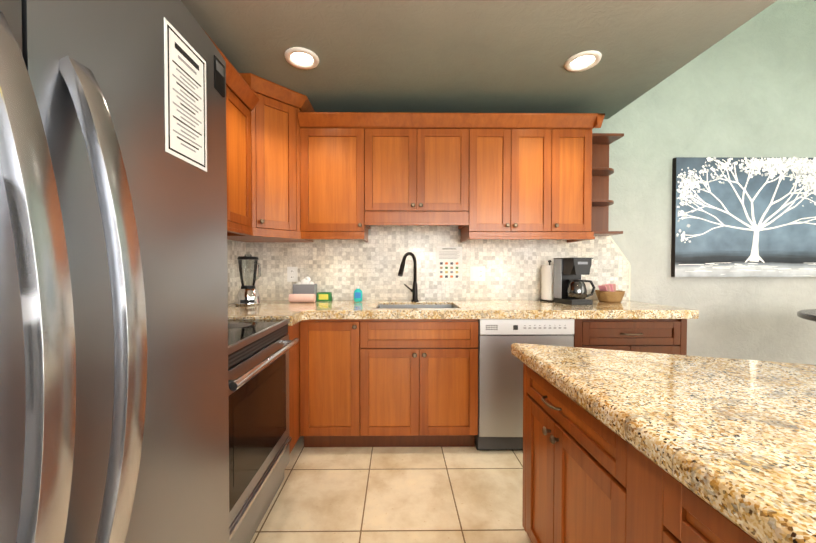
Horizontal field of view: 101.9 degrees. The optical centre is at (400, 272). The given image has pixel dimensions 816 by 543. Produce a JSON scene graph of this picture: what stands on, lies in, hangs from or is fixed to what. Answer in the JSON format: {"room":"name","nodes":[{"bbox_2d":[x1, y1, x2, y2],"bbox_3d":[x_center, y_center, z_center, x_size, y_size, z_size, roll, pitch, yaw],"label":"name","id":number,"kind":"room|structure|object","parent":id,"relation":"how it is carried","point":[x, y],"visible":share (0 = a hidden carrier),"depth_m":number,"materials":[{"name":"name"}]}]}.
{"room":"kitchen","nodes":[
{"label":"kitchen","id":0,"kind":"room"},
{"bbox_2d":[250,436,530,542],"bbox_3d":[1.892,1.255,-0.168,6.465,0.100,6.050,0,1,-1],"label":"floor","id":1,"kind":"structure","parent":0,"point":[467,494],"depth_m":1.72,"materials":[{"name":"tile"}]},
{"bbox_2d":[0,0,229,542],"bbox_3d":[-0.809,0.307,0.495,0.845,1.775,0.878,0,1,-1],"label":"fridge","id":2,"kind":"object","parent":1,"relation":"on","point":[114,412],"visible":1,"depth_m":0.50,"materials":[{"name":"grey metal"}]},
{"bbox_2d":[228,319,298,542],"bbox_3d":[-0.895,0.685,1.449,0.699,0.990,0.758,0,1,-1],"label":"range","id":3,"kind":"object","parent":1,"relation":"on","point":[260,439],"visible":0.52,"depth_m":1.41,"materials":[{"name":"silver metal"}]},
{"bbox_2d":[287,319,310,454],"bbox_3d":[-0.923,0.730,2.275,0.674,0.874,0.887,0,1,-1],"label":"base cabinet","id":4,"kind":"object","parent":1,"relation":"on","point":[300,353],"depth_m":2.10,"materials":[{"name":"brown wood"}]},
{"bbox_2d":[228,300,698,325],"bbox_3d":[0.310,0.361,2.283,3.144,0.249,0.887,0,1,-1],"label":"countertop","id":5,"kind":"structure","parent":4,"relation":"on","point":[294,313],"depth_m":2.09,"materials":[{"name":"stone"}]},
{"bbox_2d":[235,255,260,305],"bbox_3d":[-1.086,0.054,2.386,0.197,0.360,0.179,0,1,-1],"label":"blender","id":6,"kind":"object","parent":5,"relation":"on","point":[248,295],"visible":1,"depth_m":2.35,"materials":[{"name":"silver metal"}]},
{"bbox_2d":[289,294,315,302],"bbox_3d":[-0.747,0.199,2.521,0.198,0.065,0.066,0,1,-1],"label":"roll","id":7,"kind":"object","parent":5,"relation":"on","point":[302,298],"visible":1,"depth_m":2.49,"materials":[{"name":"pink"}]},
{"bbox_2d":[293,277,316,300],"bbox_3d":[-0.754,0.133,2.617,0.167,0.195,0.095,0,1,-1],"label":"tissue box","id":8,"kind":"object","parent":5,"relation":"on","point":[306,285],"visible":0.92,"depth_m":2.57,"materials":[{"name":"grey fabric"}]},
{"bbox_2d":[317,292,331,300],"bbox_3d":[-0.611,0.197,2.654,0.110,0.066,0.066,0,1,-1],"label":"pack","id":9,"kind":"object","parent":5,"relation":"on","point":[324,296],"visible":0.96,"depth_m":2.62,"materials":[{"name":"green"}]},
{"bbox_2d":[354,286,361,301],"bbox_3d":[-0.329,0.170,2.569,0.068,0.122,0.042,0,1,-1],"label":"soap bottle","id":10,"kind":"object","parent":5,"relation":"on","point":[357,294],"visible":1,"depth_m":2.55,"materials":[{"name":"teal plastic"}]},
{"bbox_2d":[398,252,418,301],"bbox_3d":[0.063,0.038,2.538,0.166,0.386,0.196,0,1,-1],"label":"faucet","id":11,"kind":"object","parent":5,"relation":"on","point":[414,290],"visible":1,"depth_m":2.59,"materials":[{"name":"brown metal"}]},
{"bbox_2d":[540,260,553,301],"bbox_3d":[1.193,0.067,2.644,0.144,0.327,0.144,0,1,-1],"label":"paper towel","id":12,"kind":"object","parent":5,"relation":"on","point":[547,278],"visible":0.81,"depth_m":2.60,"materials":[{"name":"white paper"}]},
{"bbox_2d":[553,258,594,304],"bbox_3d":[1.303,0.064,2.463,0.246,0.338,0.235,0,1,-1],"label":"coffee maker","id":13,"kind":"object","parent":5,"relation":"on","point":[569,287],"visible":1,"depth_m":2.40,"materials":[{"name":"black plastic"}]},
{"bbox_2d":[595,284,624,302],"bbox_3d":[1.638,0.161,2.588,0.204,0.140,0.204,0,1,-1],"label":"basket","id":14,"kind":"object","parent":5,"relation":"on","point":[607,293],"visible":1,"depth_m":2.54,"materials":[{"name":"wicker"}]},
{"bbox_2d":[311,319,378,446],"bbox_3d":[-0.425,0.728,2.416,0.442,0.874,0.616,0,1,-1],"label":"base cabinet","id":15,"kind":"object","parent":1,"relation":"on","point":[344,352],"depth_m":2.11,"materials":[{"name":"brown wood"}]},
{"bbox_2d":[475,319,574,449],"bbox_3d":[0.804,0.729,2.418,0.610,0.871,0.622,0,1,-1],"label":"dishwasher","id":16,"kind":"object","parent":1,"relation":"on","point":[500,396],"visible":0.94,"depth_m":2.11,"materials":[{"name":"grey metal"}]},
{"bbox_2d":[573,319,686,354],"bbox_3d":[1.475,0.727,2.434,0.726,0.874,0.616,0,1,-1],"label":"base cabinet","id":17,"kind":"object","parent":1,"relation":"on","point":[664,336],"depth_m":2.12,"materials":[{"name":"brown wood"}]},
{"bbox_2d":[522,363,758,542],"bbox_3d":[1.253,0.801,0.191,1.456,0.797,2.594,0,1,-1],"label":"base cabinet","id":18,"kind":"object","parent":1,"relation":"on","point":[588,477],"visible":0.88,"depth_m":0.96,"materials":[{"name":"brown wood"}]},
{"bbox_2d":[511,343,815,542],"bbox_3d":[1.268,0.370,0.194,1.506,0.062,2.654,0,1,-1],"label":"countertop","id":19,"kind":"structure","parent":18,"relation":"on","point":[733,440],"depth_m":0.75,"materials":[{"name":"stone"}]},
{"bbox_2d":[797,309,815,321],"bbox_3d":[2.856,0.715,1.738,1.000,0.920,1.000,0,1,-1],"label":"pub table","id":20,"kind":"object","parent":1,"relation":"on","point":[809,314],"visible":1,"depth_m":2.00,"materials":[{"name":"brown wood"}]},
{"bbox_2d":[181,0,776,118],"bbox_3d":[0.246,-1.952,-0.234,2.972,1.485,5.850,0,1,-1],"label":"ceiling","id":21,"kind":"structure","parent":0,"point":[467,56],"depth_m":1.82,"materials":[{"name":"paint"}]},
{"bbox_2d":[284,47,318,69],"bbox_3d":[-0.571,-1.237,1.920,0.194,0.010,0.194,0,1,-1],"label":"recessed light","id":22,"kind":"object","parent":21,"relation":"in","point":[303,58],"visible":1,"depth_m":1.91,"materials":[{"name":"white"}]},
{"bbox_2d":[564,50,601,71],"bbox_3d":[1.073,-1.237,1.948,0.194,0.010,0.194,0,1,-1],"label":"recessed light","id":23,"kind":"object","parent":21,"relation":"in","point":[583,60],"visible":1,"depth_m":1.94,"materials":[{"name":"white"}]},
{"bbox_2d":[368,0,815,364],"bbox_3d":[1.864,-0.791,2.775,6.465,3.900,0.100,0,1,-1],"label":"wall","id":24,"kind":"structure","parent":0,"point":[747,89],"depth_m":2.73,"materials":[{"name":"paint"}]},
{"bbox_2d":[226,80,233,223],"bbox_3d":[-1.105,-0.651,1.613,0.302,0.744,0.458,0,1,-1],"label":"upper cabinet","id":25,"kind":"object","parent":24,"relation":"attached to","point":[229,87],"depth_m":1.87,"materials":[{"name":"brown wood"}]},
{"bbox_2d":[227,239,246,303],"bbox_3d":[-1.255,-0.022,1.867,0.009,0.529,1.620,0,1,-1],"label":"backsplash","id":26,"kind":"structure","parent":24,"relation":"attached to","point":[235,249],"depth_m":2.51,"materials":[{"name":"tile"}]},
{"bbox_2d":[227,92,249,227],"bbox_3d":[-1.108,-0.656,1.927,0.302,0.744,0.401,0,1,-1],"label":"upper cabinet","id":27,"kind":"object","parent":24,"relation":"attached to","point":[241,109],"depth_m":2.01,"materials":[{"name":"brown wood"}]},
{"bbox_2d":[226,72,321,235],"bbox_3d":[-0.963,-0.762,2.379,0.600,0.943,0.619,0,1,-1],"label":"upper cabinet","id":28,"kind":"object","parent":24,"relation":"attached to","point":[299,169],"depth_m":2.25,"materials":[{"name":"brown wood"}]},
{"bbox_2d":[298,120,377,235],"bbox_3d":[-0.462,-0.675,2.535,0.519,0.764,0.319,0,1,-1],"label":"upper cabinet","id":29,"kind":"object","parent":24,"relation":"attached to","point":[341,151],"depth_m":2.38,"materials":[{"name":"brown wood"}]},
{"bbox_2d":[374,124,469,219],"bbox_3d":[0.116,-0.748,2.540,0.753,0.618,0.319,0,1,-1],"label":"upper cabinet","id":30,"kind":"object","parent":24,"relation":"attached to","point":[422,171],"depth_m":2.39,"materials":[{"name":"brown wood"}]},
{"bbox_2d":[247,226,630,299],"bbox_3d":[0.315,-0.106,2.716,3.165,0.669,0.009,0,1,-1],"label":"backsplash","id":31,"kind":"structure","parent":24,"relation":"attached to","point":[343,269],"depth_m":2.71,"materials":[{"name":"tile"}]},
{"bbox_2d":[287,267,297,281],"bbox_3d":[-0.882,0.018,2.699,0.082,0.123,0.008,0,1,-1],"label":"electrical outlet","id":32,"kind":"object","parent":31,"relation":"attached to","point":[292,274],"visible":1,"depth_m":2.70,"materials":[{"name":"white plastic"}]},
{"bbox_2d":[436,247,461,280],"bbox_3d":[0.401,-0.069,2.713,0.212,0.281,0.002,0,1,-1],"label":"paper sign","id":33,"kind":"object","parent":31,"relation":"attached to","point":[448,263],"visible":1,"depth_m":2.71,"materials":[{"name":"white paper"}]},
{"bbox_2d":[470,266,484,280],"bbox_3d":[0.633,0.014,2.712,0.121,0.120,0.012,0,1,-1],"label":"electrical outlet","id":34,"kind":"object","parent":31,"relation":"attached to","point":[477,273],"visible":1,"depth_m":2.71,"materials":[{"name":"white plastic"}]},
{"bbox_2d":[450,124,561,239],"bbox_3d":[0.792,-0.675,2.547,0.714,0.764,0.319,0,1,-1],"label":"upper cabinet","id":35,"kind":"object","parent":24,"relation":"attached to","point":[516,169],"depth_m":2.39,"materials":[{"name":"brown wood"}]},
{"bbox_2d":[542,124,597,239],"bbox_3d":[1.219,-0.676,2.551,0.370,0.764,0.319,0,1,-1],"label":"upper cabinet","id":36,"kind":"object","parent":24,"relation":"attached to","point":[579,144],"depth_m":2.40,"materials":[{"name":"brown wood"}]},
{"bbox_2d":[671,157,815,276],"bbox_3d":[2.995,-0.452,2.719,1.510,0.982,0.044,0,1,-1],"label":"painting","id":37,"kind":"object","parent":24,"relation":"attached to","point":[742,217],"visible":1,"depth_m":2.70,"materials":[{"name":"grey fabric"}]}
]}

